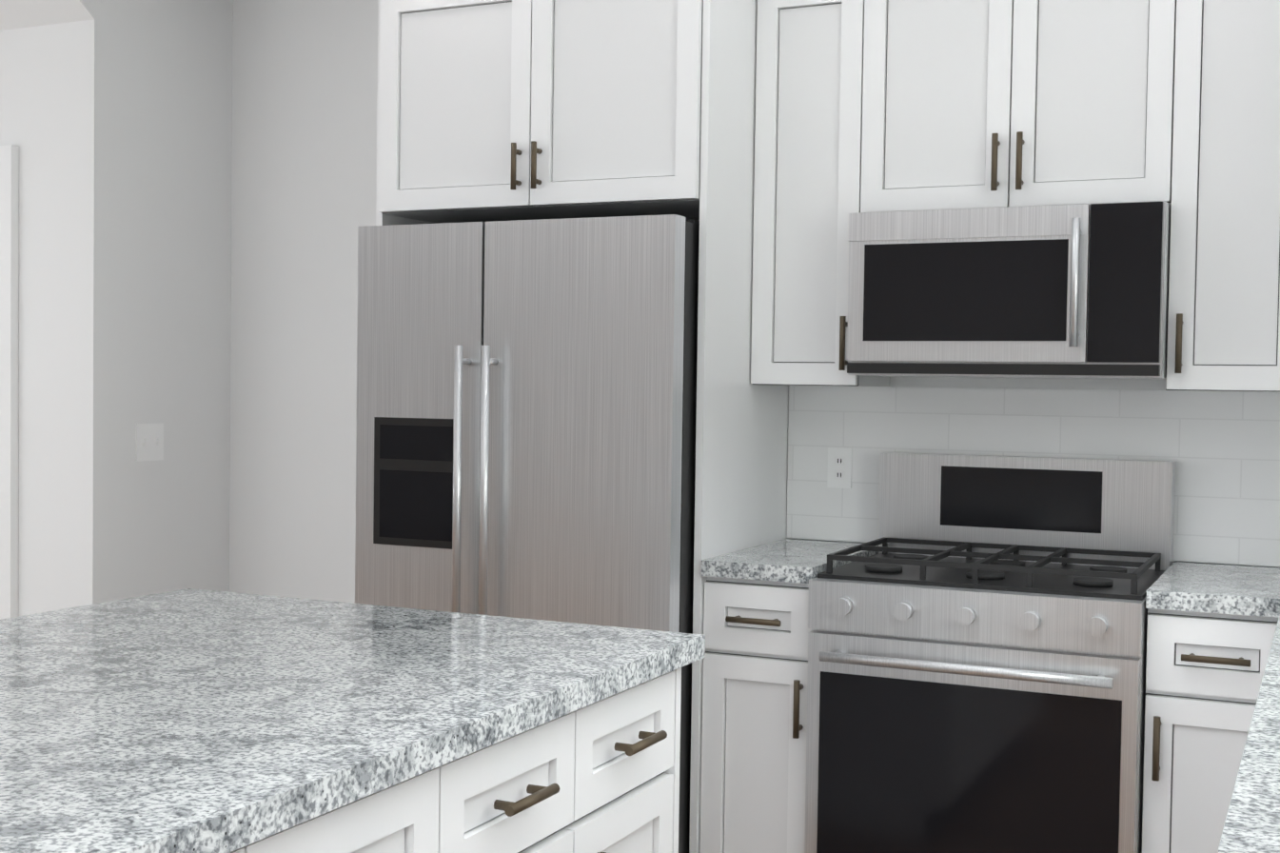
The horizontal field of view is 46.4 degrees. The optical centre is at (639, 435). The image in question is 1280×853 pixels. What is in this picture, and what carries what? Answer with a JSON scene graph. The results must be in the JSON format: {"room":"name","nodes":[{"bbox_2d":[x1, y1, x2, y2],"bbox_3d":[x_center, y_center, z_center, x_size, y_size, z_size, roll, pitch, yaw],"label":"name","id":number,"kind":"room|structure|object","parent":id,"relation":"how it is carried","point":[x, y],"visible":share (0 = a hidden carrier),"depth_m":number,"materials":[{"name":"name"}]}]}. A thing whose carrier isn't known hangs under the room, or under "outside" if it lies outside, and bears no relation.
{"room":"kitchen","nodes":[
{"label":"kitchen","id":0,"kind":"room"},
{"bbox_2d":[0,0,233,615],"bbox_3d":[-2.239,-0.206,5.078,1.410,2.740,1.160,2,2,25],"label":"wall block","id":1,"kind":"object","parent":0,"point":[116,122],"visible":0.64,"depth_m":4.72,"materials":[{"name":"white paint"}]},
{"bbox_2d":[0,144,19,619],"bbox_3d":[-2.321,0.122,4.862,0.730,2.085,0.074,2,2,25],"label":"pantry door","id":2,"kind":"structure","parent":1,"relation":"attached to","point":[9,349],"depth_m":4.72,"materials":[{"name":"white paint"}]},
{"bbox_2d":[136,423,163,461],"bbox_3d":[-1.579,0.022,4.820,0.016,0.120,0.120,2,2,25],"label":"light switch","id":3,"kind":"object","parent":1,"relation":"attached to","point":[149,442],"visible":1,"depth_m":4.82,"materials":[{"name":"white plastic"}]},
{"bbox_2d":[229,0,1279,603],"bbox_3d":[0.508,-0.143,4.356,4.180,2.740,0.150,2,2,25],"label":"wall","id":4,"kind":"structure","parent":0,"point":[304,190],"depth_m":5.04,"materials":[{"name":"white paint"}]},
{"bbox_2d":[750,0,891,386],"bbox_3d":[0.532,-0.685,4.068,0.354,1.098,0.322,2,2,25],"label":"upper cabinet","id":5,"kind":"object","parent":4,"relation":"attached to","point":[871,106],"depth_m":3.94,"materials":[{"name":"white paint"}]},
{"bbox_2d":[884,0,1181,211],"bbox_3d":[0.989,-0.893,3.850,0.765,0.655,0.322,2,2,25],"label":"upper cabinet","id":6,"kind":"object","parent":4,"relation":"attached to","point":[992,103],"depth_m":3.69,"materials":[{"name":"white paint"}]},
{"bbox_2d":[846,200,1170,379],"bbox_3d":[0.948,-0.355,3.796,0.760,0.412,0.477,2,2,25],"label":"microwave","id":7,"kind":"object","parent":6,"relation":"attached to","point":[1070,291],"visible":1,"depth_m":3.61,"materials":[{"name":"silver metal"}]},
{"bbox_2d":[1165,0,1279,392],"bbox_3d":[1.469,-0.657,3.632,0.421,1.098,0.322,2,2,25],"label":"upper cabinet","id":8,"kind":"object","parent":4,"relation":"attached to","point":[1224,311],"depth_m":3.51,"materials":[{"name":"white paint"}]},
{"bbox_3d":[-2.661,1.245,3.302,11.000,0.060,13.400,2,2,25],"label":"floor","id":9,"kind":"structure","parent":0,"visible":0},
{"bbox_2d":[194,649,705,852],"bbox_3d":[-0.679,0.836,2.105,1.005,0.890,1.572,2,2,25],"label":"kitchen island","id":10,"kind":"object","parent":9,"relation":"on","point":[600,773],"depth_m":2.13,"materials":[{"name":"white paint"}]},
{"bbox_2d":[0,588,705,852],"bbox_3d":[-0.748,0.370,2.124,1.157,0.040,1.595,2,2,25],"label":"island countertop","id":11,"kind":"structure","parent":10,"relation":"on","point":[187,719],"depth_m":2.03,"materials":[{"name":"grey stone"}]},
{"bbox_2d":[354,214,699,852],"bbox_3d":[-0.206,0.334,4.146,0.930,1.780,0.796,2,2,25],"label":"refrigerator","id":12,"kind":"object","parent":9,"relation":"on","point":[526,415],"visible":0.58,"depth_m":3.79,"materials":[{"name":"silver metal"}]},
{"bbox_2d":[375,0,788,852],"bbox_3d":[-0.168,-0.030,4.204,1.050,2.505,0.696,2,2,25],"label":"cabinet","id":13,"kind":"object","parent":9,"relation":"on","point":[490,110],"visible":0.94,"depth_m":3.88,"materials":[{"name":"white paint"}]},
{"bbox_2d":[699,575,817,852],"bbox_3d":[0.418,0.793,3.989,0.293,0.890,0.627,2,2,25],"label":"base cabinet","id":14,"kind":"object","parent":9,"relation":"on","point":[755,676],"depth_m":3.71,"materials":[{"name":"white paint"}]},
{"bbox_2d":[701,537,878,583],"bbox_3d":[0.421,0.329,3.966,0.292,0.040,0.645,2,2,25],"label":"countertop","id":15,"kind":"structure","parent":14,"relation":"on","point":[785,561],"depth_m":3.74,"materials":[{"name":"grey stone"}]},
{"bbox_2d":[804,452,1175,852],"bbox_3d":[0.871,0.659,3.695,0.760,1.190,0.737,2,2,25],"label":"range","id":16,"kind":"object","parent":9,"relation":"on","point":[977,624],"visible":1,"depth_m":3.47,"materials":[{"name":"silver metal"}]},
{"bbox_2d":[1141,610,1278,852],"bbox_3d":[1.381,0.822,3.540,0.294,0.890,0.627,2,2,25],"label":"base cabinet","id":17,"kind":"object","parent":9,"relation":"on","point":[1211,629],"depth_m":3.27,"materials":[{"name":"white paint"}]},
{"bbox_2d":[1145,561,1279,617],"bbox_3d":[1.377,0.357,3.521,0.277,0.040,0.645,2,2,25],"label":"countertop","id":18,"kind":"structure","parent":17,"relation":"on","point":[1188,587],"depth_m":3.30,"materials":[{"name":"grey stone"}]},
{"bbox_2d":[1217,613,1279,852],"bbox_3d":[1.235,0.843,2.180,0.666,0.930,3.217,2,2,25],"label":"countertop","id":19,"kind":"structure","parent":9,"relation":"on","point":[1251,822],"depth_m":1.66,"materials":[{"name":"white stone"}]},
{"bbox_3d":[1.351,-0.037,1.399,0.150,2.740,13.400,2,2,25],"label":"wall","id":20,"kind":"structure","parent":0,"visible":0},
{"bbox_2d":[786,385,1279,566],"bbox_3d":[1.312,0.102,3.900,1.950,0.440,0.008,2,2,25],"label":"tile backsplash","id":21,"kind":"structure","parent":20,"relation":"attached to","point":[1221,449],"depth_m":3.96,"materials":[{"name":"white tile"}]},
{"bbox_2d":[827,447,852,488],"bbox_3d":[0.567,0.092,4.238,0.070,0.114,0.008,2,2,25],"label":"outlet","id":22,"kind":"object","parent":21,"relation":"attached to","point":[839,467],"visible":1,"depth_m":4.24,"materials":[{"name":"white plastic"}]}
]}

